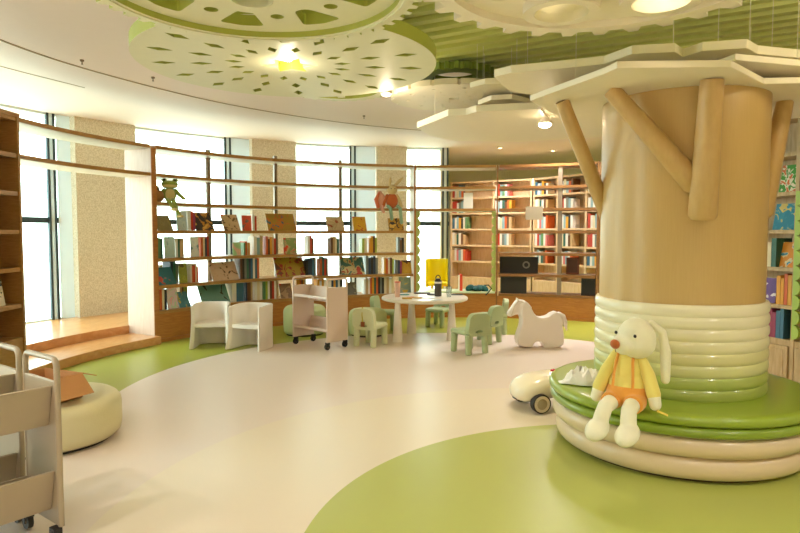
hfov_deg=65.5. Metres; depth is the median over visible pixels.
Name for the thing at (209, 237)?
book
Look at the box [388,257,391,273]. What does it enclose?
book
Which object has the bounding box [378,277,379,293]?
book
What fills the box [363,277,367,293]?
book
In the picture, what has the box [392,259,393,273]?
book
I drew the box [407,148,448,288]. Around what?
window
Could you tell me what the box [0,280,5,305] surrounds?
picture book
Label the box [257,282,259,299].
book
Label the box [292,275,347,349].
cart
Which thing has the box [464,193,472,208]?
paper sheet
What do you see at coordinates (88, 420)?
pouf
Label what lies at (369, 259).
book
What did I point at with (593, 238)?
book
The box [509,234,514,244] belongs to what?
book
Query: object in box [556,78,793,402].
column
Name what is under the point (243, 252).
book
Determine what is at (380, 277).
book
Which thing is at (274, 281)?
book
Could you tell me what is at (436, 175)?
window
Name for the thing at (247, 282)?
book
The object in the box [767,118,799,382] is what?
bookcase
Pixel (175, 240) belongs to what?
book
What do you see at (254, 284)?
book
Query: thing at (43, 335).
platform
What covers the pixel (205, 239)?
book
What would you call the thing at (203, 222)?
picture book
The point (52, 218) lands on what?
window
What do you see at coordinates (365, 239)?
book
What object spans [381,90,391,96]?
pendant lamp
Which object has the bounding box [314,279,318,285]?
book
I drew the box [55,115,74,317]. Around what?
wall reveal
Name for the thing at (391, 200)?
plush
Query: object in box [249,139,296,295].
wall pillar
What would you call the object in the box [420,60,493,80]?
gear
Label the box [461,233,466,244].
book
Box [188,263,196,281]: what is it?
book
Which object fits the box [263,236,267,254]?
book
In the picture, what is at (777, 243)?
book
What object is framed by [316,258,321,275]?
book
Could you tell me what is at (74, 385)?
book
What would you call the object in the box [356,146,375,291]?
wall reveal
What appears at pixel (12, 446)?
cart
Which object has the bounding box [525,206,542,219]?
paper sheet
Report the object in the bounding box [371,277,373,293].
book
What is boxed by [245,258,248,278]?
book
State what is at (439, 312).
chair
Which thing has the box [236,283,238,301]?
book
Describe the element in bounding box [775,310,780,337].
book
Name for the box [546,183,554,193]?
book
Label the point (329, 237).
book
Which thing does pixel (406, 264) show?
picture book
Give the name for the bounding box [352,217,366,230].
picture book
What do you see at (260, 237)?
book
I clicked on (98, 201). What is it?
wall pillar
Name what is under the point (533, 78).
panel
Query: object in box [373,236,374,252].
book
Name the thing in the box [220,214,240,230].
picture book
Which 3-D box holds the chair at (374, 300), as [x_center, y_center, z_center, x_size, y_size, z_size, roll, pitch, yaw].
[-0.219,0.665,8.982,0.381,0.481,0.316,1,3,15]
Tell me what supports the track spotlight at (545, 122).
attached to the panel at (510, 122)
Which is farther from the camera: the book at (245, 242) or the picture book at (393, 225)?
the picture book at (393, 225)
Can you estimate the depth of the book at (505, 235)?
12.71 m
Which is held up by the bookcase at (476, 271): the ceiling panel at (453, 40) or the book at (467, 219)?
the book at (467, 219)
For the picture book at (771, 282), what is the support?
on the bookcase at (784, 354)
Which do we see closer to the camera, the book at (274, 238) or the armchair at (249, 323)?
the armchair at (249, 323)
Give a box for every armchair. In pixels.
[189,301,229,349]
[225,302,272,351]
[425,258,447,288]
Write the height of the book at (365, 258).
0.300 m
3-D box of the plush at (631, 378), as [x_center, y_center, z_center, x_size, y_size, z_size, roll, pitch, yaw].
[1.220,0.611,3.448,0.517,0.644,0.410,-2,4,-32]
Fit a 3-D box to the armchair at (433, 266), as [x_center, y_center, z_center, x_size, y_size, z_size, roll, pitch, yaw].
[0.655,0.244,11.151,0.389,0.762,0.390,2,4,30]
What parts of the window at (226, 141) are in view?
sill, frame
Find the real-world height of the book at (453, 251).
0.220 m
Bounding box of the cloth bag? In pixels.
[466,284,491,294]
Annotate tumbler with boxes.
[394,281,400,296]
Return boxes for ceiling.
[0,0,601,164]
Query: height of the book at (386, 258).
0.250 m
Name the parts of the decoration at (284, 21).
gear plate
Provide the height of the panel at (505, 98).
0.430 m
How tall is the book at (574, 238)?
0.250 m
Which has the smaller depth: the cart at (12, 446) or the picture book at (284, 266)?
the cart at (12, 446)
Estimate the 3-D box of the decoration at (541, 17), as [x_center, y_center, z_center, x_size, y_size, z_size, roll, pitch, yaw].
[0.860,-1.415,2.526,1.619,0.465,1.620,0,3,0]
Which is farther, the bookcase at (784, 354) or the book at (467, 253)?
the book at (467, 253)
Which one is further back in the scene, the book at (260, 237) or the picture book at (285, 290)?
the picture book at (285, 290)
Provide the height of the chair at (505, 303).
0.481 m
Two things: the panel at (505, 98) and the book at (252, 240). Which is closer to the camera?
the panel at (505, 98)
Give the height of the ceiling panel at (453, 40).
0.077 m
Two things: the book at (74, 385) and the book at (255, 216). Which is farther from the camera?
the book at (255, 216)
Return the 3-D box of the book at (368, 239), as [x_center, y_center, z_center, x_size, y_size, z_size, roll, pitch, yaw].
[-0.508,-0.345,10.088,0.032,0.240,0.170,-1,3,-18]
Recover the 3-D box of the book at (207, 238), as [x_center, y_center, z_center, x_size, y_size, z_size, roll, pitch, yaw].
[-2.705,-0.278,8.601,0.170,0.270,0.030,3,4,39]
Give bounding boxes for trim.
[0,39,420,130]
[0,66,84,87]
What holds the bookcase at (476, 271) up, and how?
on the floor
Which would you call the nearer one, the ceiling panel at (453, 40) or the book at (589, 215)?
the ceiling panel at (453, 40)
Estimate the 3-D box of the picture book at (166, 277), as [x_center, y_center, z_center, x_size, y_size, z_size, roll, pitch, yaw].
[-3.055,0.126,8.063,0.128,0.225,0.277,2,4,31]
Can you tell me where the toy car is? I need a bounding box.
[509,368,556,413]
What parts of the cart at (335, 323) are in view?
handle frame, panel, handle frame, panel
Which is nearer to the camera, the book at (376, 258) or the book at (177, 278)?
the book at (177, 278)
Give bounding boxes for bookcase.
[0,108,26,368]
[450,179,533,295]
[532,174,596,292]
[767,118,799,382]
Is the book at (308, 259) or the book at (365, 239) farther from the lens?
the book at (365, 239)
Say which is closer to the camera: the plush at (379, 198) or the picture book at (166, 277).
the picture book at (166, 277)
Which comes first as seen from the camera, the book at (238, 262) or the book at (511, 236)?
the book at (238, 262)
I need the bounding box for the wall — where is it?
[448,165,597,288]
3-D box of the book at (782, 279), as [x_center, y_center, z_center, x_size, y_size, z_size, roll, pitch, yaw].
[3.666,0.230,5.849,0.200,0.250,0.034,-1,3,-20]
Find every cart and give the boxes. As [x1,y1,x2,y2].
[0,342,25,522]
[0,349,64,532]
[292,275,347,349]
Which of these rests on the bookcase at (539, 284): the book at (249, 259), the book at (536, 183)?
the book at (536, 183)
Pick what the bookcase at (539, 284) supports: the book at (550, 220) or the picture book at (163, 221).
the book at (550, 220)
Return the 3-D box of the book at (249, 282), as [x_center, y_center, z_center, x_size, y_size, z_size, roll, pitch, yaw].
[-2.243,0.359,9.124,0.027,0.270,0.170,-3,4,-42]
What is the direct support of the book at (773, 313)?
on the bookcase at (784, 354)
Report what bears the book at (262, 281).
on the bookshelf at (145, 317)
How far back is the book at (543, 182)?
12.13 m
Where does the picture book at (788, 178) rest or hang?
on the bookcase at (784, 354)
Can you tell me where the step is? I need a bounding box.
[22,333,160,371]
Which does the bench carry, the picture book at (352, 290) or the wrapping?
the wrapping
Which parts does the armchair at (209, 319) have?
seat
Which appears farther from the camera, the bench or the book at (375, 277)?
the book at (375, 277)
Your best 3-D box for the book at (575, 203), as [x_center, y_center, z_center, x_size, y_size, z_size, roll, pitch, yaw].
[3.271,-1.155,11.599,0.200,0.220,0.050,-2,4,-33]
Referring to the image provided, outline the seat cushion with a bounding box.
[549,359,799,428]
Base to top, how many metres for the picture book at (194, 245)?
0.271 m
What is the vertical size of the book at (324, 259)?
0.250 m
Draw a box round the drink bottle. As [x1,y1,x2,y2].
[434,275,441,295]
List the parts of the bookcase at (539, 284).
panel, panel, panel, panel, panel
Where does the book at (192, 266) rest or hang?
on the bookshelf at (145, 317)
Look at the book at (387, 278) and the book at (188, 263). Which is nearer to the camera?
the book at (188, 263)
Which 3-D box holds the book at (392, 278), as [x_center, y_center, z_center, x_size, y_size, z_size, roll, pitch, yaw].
[-0.137,0.293,10.225,0.040,0.280,0.170,-1,3,-13]
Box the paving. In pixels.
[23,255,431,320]
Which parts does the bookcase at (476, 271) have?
panel, panel, panel, panel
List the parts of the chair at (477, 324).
leg, seat, leg, backrest, leg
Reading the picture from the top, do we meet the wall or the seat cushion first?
the wall
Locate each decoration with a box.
[96,0,421,42]
[423,0,742,36]
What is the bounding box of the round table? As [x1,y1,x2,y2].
[382,292,467,341]
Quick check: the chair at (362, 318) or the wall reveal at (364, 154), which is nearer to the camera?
the chair at (362, 318)
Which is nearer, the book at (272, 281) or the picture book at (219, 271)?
the picture book at (219, 271)
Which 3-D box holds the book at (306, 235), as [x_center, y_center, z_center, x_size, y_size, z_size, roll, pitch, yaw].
[-1.419,-0.343,9.688,0.032,0.280,0.170,-2,4,-30]
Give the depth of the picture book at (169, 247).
8.07 m
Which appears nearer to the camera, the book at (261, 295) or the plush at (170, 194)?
the plush at (170, 194)
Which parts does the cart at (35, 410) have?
panel, handle frame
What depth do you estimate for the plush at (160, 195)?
7.90 m
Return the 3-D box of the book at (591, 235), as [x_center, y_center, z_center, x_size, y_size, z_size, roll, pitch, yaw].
[3.526,-0.485,11.250,0.200,0.260,0.050,-2,4,-33]
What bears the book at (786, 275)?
on the bookcase at (784, 354)
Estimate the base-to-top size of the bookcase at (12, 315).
2.510 m
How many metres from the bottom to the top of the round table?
0.540 m
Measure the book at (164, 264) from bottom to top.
0.290 m
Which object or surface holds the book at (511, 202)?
on the bookcase at (476, 271)
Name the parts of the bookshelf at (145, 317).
upright panel, steel post, steel post, panel, steel post, upright panel, scalloped trim, panel, scalloped trim, upright panel, panel, steel post, upright panel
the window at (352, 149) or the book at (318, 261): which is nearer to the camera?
the book at (318, 261)
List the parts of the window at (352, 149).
frame, sill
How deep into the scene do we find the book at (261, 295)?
9.18 m
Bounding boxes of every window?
[0,104,63,323]
[135,127,232,261]
[296,143,355,282]
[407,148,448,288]
[432,148,446,288]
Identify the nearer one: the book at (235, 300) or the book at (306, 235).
the book at (235, 300)
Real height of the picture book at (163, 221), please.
0.200 m
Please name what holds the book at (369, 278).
on the bookshelf at (145, 317)
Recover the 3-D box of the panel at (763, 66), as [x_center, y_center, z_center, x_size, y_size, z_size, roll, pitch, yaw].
[2.367,-1.427,3.780,1.392,0.570,0.571,-3,4,-41]
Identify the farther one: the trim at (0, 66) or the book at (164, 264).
the book at (164, 264)
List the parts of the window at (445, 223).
sill, frame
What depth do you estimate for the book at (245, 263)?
9.00 m
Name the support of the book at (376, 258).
on the bookshelf at (145, 317)
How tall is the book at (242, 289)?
0.310 m
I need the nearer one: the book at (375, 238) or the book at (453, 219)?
the book at (375, 238)
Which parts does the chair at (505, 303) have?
leg, backrest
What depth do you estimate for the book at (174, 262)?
8.28 m
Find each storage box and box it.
[500,257,537,273]
[500,277,526,293]
[581,278,595,295]
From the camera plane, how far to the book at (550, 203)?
12.08 m
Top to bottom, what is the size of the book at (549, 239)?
0.210 m
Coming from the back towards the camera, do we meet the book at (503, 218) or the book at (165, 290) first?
the book at (503, 218)
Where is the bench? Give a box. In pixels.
[549,359,799,482]
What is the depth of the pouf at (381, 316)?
8.32 m
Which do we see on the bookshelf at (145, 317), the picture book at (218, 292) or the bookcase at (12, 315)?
the picture book at (218, 292)
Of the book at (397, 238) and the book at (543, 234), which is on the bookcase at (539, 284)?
the book at (543, 234)
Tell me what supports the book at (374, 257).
on the bookshelf at (145, 317)
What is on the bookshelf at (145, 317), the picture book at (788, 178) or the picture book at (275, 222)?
the picture book at (275, 222)
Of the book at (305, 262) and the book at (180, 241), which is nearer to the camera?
the book at (180, 241)
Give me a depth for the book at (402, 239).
10.14 m
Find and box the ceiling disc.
[129,9,435,96]
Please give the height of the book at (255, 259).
0.280 m
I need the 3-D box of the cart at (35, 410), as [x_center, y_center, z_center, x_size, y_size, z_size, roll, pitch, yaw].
[-1.828,0.831,2.596,0.354,0.852,0.666,2,4,37]
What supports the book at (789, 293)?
on the bookcase at (784, 354)
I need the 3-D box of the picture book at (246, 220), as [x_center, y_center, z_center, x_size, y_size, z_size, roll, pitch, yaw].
[-2.220,-0.629,9.002,0.145,0.218,0.033,-3,4,-43]
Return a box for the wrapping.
[558,365,598,385]
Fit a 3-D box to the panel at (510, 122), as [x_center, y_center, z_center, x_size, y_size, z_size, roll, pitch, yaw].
[1.116,-1.540,5.640,1.920,0.550,1.843,0,3,0]
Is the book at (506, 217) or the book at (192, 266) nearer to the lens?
the book at (192, 266)
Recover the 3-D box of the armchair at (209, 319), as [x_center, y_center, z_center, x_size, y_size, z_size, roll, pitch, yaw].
[-2.307,0.713,7.633,0.469,0.530,0.445,0,3,-8]
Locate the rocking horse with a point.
(547, 329)
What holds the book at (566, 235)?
on the bookcase at (539, 284)
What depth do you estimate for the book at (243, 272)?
8.97 m
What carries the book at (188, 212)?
on the bookshelf at (145, 317)
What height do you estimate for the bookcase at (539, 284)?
2.460 m
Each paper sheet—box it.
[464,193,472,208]
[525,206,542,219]
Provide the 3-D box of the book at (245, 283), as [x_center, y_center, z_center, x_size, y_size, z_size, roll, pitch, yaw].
[-2.285,0.351,9.085,0.027,0.290,0.170,-3,4,-43]
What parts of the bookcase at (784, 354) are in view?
cabinet door, panel, panel, panel, scalloped trim, cabinet door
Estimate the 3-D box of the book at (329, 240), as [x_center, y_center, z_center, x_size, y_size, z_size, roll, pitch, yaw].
[-1.106,-0.332,9.853,0.032,0.240,0.170,-2,4,-25]
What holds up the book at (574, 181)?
on the bookcase at (539, 284)
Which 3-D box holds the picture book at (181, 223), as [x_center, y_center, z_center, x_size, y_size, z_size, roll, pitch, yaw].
[-2.891,-0.603,8.232,0.040,0.253,0.155,2,4,34]
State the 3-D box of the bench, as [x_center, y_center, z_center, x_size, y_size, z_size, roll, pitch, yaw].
[1.844,0.968,4.163,1.649,0.405,1.650,-3,4,-41]
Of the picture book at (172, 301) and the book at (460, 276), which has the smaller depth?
the picture book at (172, 301)
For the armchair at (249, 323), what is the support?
on the floor
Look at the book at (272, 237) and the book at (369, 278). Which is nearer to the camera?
the book at (272, 237)
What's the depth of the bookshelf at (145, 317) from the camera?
9.30 m
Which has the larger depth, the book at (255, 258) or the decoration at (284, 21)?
the book at (255, 258)
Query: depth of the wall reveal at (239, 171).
10.72 m
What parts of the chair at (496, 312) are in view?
leg, backrest, leg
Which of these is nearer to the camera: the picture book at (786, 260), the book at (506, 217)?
the picture book at (786, 260)
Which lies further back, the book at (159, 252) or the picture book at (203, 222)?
the picture book at (203, 222)
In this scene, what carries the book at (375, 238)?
on the bookshelf at (145, 317)
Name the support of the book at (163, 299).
on the bookshelf at (145, 317)
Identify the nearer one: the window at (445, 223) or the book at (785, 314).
the book at (785, 314)
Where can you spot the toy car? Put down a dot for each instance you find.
(533, 387)
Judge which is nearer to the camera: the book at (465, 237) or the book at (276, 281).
the book at (276, 281)
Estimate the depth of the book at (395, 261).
10.15 m
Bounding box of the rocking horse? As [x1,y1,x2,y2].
[507,298,567,347]
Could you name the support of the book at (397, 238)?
on the bookshelf at (145, 317)
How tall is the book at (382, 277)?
0.260 m
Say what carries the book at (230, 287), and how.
on the bookshelf at (145, 317)
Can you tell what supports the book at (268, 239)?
on the bookshelf at (145, 317)
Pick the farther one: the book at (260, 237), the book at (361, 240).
the book at (361, 240)
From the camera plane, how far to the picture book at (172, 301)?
8.14 m
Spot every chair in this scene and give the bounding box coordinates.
[352,307,387,347]
[370,295,394,330]
[425,304,448,327]
[451,312,489,355]
[477,305,503,344]
[483,298,508,334]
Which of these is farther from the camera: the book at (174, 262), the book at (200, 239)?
the book at (200, 239)
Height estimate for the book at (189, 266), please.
0.250 m
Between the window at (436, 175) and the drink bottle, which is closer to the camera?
the drink bottle
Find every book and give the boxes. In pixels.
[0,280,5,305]
[22,368,96,402]
[157,215,172,229]
[158,238,160,257]
[158,267,176,284]
[159,289,161,309]
[160,239,162,257]
[162,261,172,272]
[162,289,164,309]
[163,237,174,257]
[164,289,166,308]
[167,288,177,308]
[173,261,175,280]
[174,238,179,256]
[174,239,177,257]
[176,211,187,229]
[176,263,178,282]
[177,291,190,307]
[178,263,187,282]
[180,238,183,256]
[180,241,181,256]
[181,210,190,229]
[187,264,191,282]
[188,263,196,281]
[190,237,198,256]
[191,211,192,229]
[192,266,193,282]
[193,212,214,230]
[193,213,195,229]
[196,236,204,255]
[197,284,229,301]
[198,237,202,256]
[205,237,208,255]
[205,239,206,255]
[208,261,238,280]
[209,237,210,255]
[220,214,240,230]
[225,283,233,301]
[231,283,236,301]
[232,242,240,255]
[234,259,241,278]
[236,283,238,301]
[239,283,240,301]
[240,241,246,254]
[241,215,251,230]
[241,243,245,254]
[241,283,243,300]
[242,259,244,278]
[243,282,246,300]
[244,259,246,278]
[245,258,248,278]
[247,214,254,230]
[247,282,248,300]
[248,236,256,254]
[249,258,252,278]
[249,259,250,278]
[249,282,250,300]
[252,282,256,299]
[253,258,254,278]
[255,216,256,230]
[255,258,258,277]
[255,259,256,277]
[257,236,262,254]
[257,238,259,254]
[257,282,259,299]
[260,282,262,299]
[262,281,267,298]
[262,282,265,299]
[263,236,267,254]
[265,213,296,230]
[268,237,271,253]
[268,239,269,254]
[268,281,269,298]
[270,281,271,298]
[272,237,273,253]
[272,281,273,298]
[273,257,305,276]
[274,238,275,253]
[274,281,275,298]
[276,281,277,298]
[278,283,291,297]
[283,238,296,253]
[303,260,307,274]
[304,236,309,253]
[304,258,309,274]
[306,235,311,253]
[310,257,315,275]
[310,258,311,274]
[312,238,313,253]
[312,260,313,275]
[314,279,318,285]
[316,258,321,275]
[318,257,323,274]
[324,258,327,274]
[324,259,325,274]
[325,217,344,230]
[327,238,332,252]
[329,237,334,252]
[335,237,336,252]
[340,257,364,274]
[345,282,356,294]
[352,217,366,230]
[359,238,363,252]
[361,279,365,293]
[363,256,367,273]
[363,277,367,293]
[364,238,366,252]
[367,238,370,252]
[368,236,372,252]
[368,257,372,273]
[368,258,370,273]
[368,277,371,293]
[371,256,375,273]
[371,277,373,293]
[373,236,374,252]
[374,277,375,293]
[375,238,376,252]
[375,277,377,293]
[376,258,377,273]
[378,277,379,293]
[380,277,381,293]
[382,257,385,273]
[382,277,383,293]
[384,277,385,293]
[386,258,387,273]
[386,277,388,292]
[388,218,403,230]
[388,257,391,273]
[389,277,393,292]
[389,278,390,292]
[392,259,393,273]
[394,260,397,273]
[396,237,399,252]
[399,277,410,292]
[400,238,403,252]
[401,260,411,273]
[452,218,454,228]
[452,232,458,244]
[452,250,454,259]
[455,248,460,259]
[457,216,462,228]
[458,274,462,290]
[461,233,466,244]
[463,235,468,244]
[463,249,468,260]
[465,217,470,228]
[465,251,470,260]
[502,217,504,228]
[504,234,506,244]
[505,216,509,228]
[507,184,512,195]
[509,200,514,207]
[509,217,514,228]
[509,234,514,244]
[535,182,541,194]
[542,181,550,194]
[543,234,551,245]
[545,215,554,227]
[545,235,553,245]
[545,250,553,262]
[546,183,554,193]
[546,199,554,207]
[562,214,567,227]
[565,234,569,245]
[566,197,575,207]
[570,215,579,227]
[570,234,579,245]
[571,178,579,192]
[571,198,579,207]
[587,235,589,246]
[587,256,589,265]
[588,214,594,227]
[590,215,594,227]
[590,234,592,246]
[592,234,595,246]
[766,278,776,302]
[767,242,771,266]
[768,308,780,336]
[771,238,791,266]
[772,203,794,229]
[772,312,775,337]
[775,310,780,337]
[776,275,784,303]
[779,164,795,191]
[779,242,793,267]
[780,278,783,304]
[780,309,790,338]
[784,274,791,304]
[787,275,791,305]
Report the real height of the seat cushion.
0.070 m
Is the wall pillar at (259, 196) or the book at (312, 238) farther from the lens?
the wall pillar at (259, 196)
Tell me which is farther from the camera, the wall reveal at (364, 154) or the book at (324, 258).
the wall reveal at (364, 154)
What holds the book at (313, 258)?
on the bookshelf at (145, 317)
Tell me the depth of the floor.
3.90 m
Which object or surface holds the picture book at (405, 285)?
on the bookshelf at (145, 317)
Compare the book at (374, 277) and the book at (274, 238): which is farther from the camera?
the book at (374, 277)
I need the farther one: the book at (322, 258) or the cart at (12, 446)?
the book at (322, 258)
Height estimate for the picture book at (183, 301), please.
0.205 m
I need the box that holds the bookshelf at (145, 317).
[15,117,600,341]
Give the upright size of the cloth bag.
0.176 m
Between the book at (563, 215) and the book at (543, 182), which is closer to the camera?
the book at (563, 215)
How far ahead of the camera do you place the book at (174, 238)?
8.19 m
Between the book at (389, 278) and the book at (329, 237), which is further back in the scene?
the book at (389, 278)
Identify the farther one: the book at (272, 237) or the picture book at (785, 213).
the book at (272, 237)
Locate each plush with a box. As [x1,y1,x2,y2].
[157,186,163,201]
[161,178,185,217]
[374,191,384,212]
[382,177,402,223]
[585,318,670,447]
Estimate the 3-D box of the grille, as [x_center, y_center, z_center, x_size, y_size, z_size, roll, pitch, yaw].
[2.963,0.322,9.792,0.180,0.220,0.004,2,4,27]
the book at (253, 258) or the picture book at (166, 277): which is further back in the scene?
the book at (253, 258)
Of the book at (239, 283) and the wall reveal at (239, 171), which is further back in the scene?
the wall reveal at (239, 171)
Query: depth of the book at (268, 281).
9.26 m
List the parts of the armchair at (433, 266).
seat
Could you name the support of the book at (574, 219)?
on the bookcase at (539, 284)
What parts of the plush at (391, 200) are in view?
arm, leg, leg, arm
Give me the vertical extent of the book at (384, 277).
0.280 m
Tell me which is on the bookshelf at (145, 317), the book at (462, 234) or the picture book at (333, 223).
the picture book at (333, 223)
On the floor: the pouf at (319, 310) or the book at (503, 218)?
the pouf at (319, 310)
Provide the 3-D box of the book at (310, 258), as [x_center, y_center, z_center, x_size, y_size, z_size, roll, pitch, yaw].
[-1.419,0.006,9.707,0.032,0.270,0.170,-2,4,-30]
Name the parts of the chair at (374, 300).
backrest, seat, leg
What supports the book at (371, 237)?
on the bookshelf at (145, 317)
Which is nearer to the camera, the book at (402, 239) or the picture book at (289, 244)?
the picture book at (289, 244)
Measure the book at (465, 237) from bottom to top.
0.210 m
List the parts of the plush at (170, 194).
leg, leg, arm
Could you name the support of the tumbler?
on the round table
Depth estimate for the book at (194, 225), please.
8.36 m
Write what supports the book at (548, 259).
on the bookcase at (539, 284)
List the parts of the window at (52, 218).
frame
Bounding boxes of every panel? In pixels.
[402,0,799,72]
[417,102,601,141]
[470,59,531,98]
[478,48,540,104]
[494,0,799,94]
[530,0,799,121]
[717,3,799,77]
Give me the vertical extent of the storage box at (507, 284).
0.286 m
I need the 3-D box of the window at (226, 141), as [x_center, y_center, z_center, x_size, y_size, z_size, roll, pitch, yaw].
[-3.495,-0.763,10.140,1.616,2.800,0.116,-3,4,-44]
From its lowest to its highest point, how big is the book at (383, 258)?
0.260 m
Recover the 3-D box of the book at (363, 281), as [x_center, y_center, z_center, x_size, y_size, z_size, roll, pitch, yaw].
[-0.589,0.325,10.099,0.032,0.230,0.170,-1,3,-19]
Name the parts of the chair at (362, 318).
leg, backrest, leg, leg, seat, leg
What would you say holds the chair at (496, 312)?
on the floor
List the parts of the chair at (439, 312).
leg, leg, seat, backrest, leg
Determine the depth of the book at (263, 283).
9.22 m
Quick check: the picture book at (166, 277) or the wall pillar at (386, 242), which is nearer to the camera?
the picture book at (166, 277)
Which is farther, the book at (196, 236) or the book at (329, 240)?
the book at (329, 240)
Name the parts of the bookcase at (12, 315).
panel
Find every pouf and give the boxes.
[24,382,121,459]
[283,304,325,336]
[349,307,386,337]
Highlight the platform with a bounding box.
[26,312,128,351]
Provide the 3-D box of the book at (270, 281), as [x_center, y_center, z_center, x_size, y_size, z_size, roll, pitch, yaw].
[-1.978,0.342,9.348,0.034,0.280,0.170,-2,4,-38]
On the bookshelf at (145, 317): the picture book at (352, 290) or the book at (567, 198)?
the picture book at (352, 290)
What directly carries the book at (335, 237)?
on the bookshelf at (145, 317)
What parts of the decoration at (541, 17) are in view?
gear plate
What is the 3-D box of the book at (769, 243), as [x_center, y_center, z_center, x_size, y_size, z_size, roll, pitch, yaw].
[3.612,-0.117,5.977,0.200,0.230,0.060,-1,3,-20]
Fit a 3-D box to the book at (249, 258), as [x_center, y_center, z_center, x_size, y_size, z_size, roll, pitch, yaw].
[-2.216,0.018,9.130,0.033,0.310,0.170,-3,4,-42]
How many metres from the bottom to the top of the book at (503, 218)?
0.240 m
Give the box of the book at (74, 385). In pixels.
[22,368,96,402]
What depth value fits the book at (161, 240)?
7.96 m
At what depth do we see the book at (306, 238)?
9.62 m
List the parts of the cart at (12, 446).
panel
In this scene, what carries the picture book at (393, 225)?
on the bookshelf at (145, 317)
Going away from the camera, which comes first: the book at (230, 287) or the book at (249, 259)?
the book at (230, 287)
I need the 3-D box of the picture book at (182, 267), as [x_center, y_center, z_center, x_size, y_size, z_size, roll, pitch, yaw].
[-2.888,0.089,8.268,0.032,0.266,0.124,2,4,34]
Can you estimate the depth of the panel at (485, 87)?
4.98 m
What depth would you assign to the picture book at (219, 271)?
8.82 m
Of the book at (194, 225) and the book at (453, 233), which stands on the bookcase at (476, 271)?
the book at (453, 233)
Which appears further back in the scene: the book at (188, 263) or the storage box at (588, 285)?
the storage box at (588, 285)
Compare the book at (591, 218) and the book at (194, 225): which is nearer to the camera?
the book at (194, 225)
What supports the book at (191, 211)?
on the bookshelf at (145, 317)
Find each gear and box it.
[303,92,382,100]
[391,78,480,110]
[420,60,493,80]
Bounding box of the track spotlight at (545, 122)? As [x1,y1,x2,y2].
[537,107,551,127]
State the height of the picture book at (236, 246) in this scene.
0.187 m
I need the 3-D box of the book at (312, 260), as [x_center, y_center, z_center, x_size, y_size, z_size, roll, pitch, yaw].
[-1.389,0.015,9.725,0.032,0.250,0.170,-2,4,-29]
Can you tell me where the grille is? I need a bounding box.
[582,280,593,293]
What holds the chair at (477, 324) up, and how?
on the floor
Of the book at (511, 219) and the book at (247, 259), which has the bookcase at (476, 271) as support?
the book at (511, 219)
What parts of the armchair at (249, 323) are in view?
seat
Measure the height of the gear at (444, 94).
0.245 m
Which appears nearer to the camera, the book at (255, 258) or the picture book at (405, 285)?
the book at (255, 258)
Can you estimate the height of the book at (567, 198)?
0.260 m
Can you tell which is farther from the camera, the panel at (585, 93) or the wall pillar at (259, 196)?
the wall pillar at (259, 196)
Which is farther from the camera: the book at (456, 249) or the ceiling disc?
the book at (456, 249)
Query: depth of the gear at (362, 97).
6.16 m
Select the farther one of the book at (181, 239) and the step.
the book at (181, 239)
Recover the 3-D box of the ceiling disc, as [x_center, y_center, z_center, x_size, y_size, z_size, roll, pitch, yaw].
[-0.800,-1.603,4.478,2.119,0.305,2.119,1,3,13]
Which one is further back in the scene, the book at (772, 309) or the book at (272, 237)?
the book at (272, 237)
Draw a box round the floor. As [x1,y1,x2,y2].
[0,317,799,532]
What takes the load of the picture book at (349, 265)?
on the bookshelf at (145, 317)
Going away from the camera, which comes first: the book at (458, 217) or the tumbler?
the tumbler
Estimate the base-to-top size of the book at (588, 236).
0.220 m
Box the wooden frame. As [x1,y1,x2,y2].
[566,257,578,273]
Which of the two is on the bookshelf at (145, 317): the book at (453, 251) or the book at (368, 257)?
the book at (368, 257)
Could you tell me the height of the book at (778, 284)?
0.270 m
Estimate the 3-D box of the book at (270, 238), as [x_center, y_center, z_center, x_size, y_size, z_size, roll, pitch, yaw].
[-1.971,-0.312,9.317,0.031,0.260,0.170,-2,4,-38]
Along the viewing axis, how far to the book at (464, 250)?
13.22 m
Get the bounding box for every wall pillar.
[69,116,134,316]
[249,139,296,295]
[376,146,406,290]
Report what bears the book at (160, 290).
on the bookshelf at (145, 317)
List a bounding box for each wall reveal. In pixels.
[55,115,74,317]
[231,138,249,260]
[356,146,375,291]
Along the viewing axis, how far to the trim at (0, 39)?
6.92 m
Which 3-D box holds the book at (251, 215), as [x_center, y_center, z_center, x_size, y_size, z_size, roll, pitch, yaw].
[-2.187,-0.647,9.119,0.031,0.240,0.170,-3,4,-41]
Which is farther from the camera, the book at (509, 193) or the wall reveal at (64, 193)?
the book at (509, 193)
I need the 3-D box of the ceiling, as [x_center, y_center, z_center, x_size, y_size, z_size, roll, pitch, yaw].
[1.325,-1.979,5.699,14.350,0.120,18.600,0,3,0]
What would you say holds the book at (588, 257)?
on the bookcase at (539, 284)
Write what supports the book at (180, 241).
on the bookshelf at (145, 317)
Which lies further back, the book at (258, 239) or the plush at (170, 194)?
the book at (258, 239)
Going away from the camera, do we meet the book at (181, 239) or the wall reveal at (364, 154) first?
the book at (181, 239)

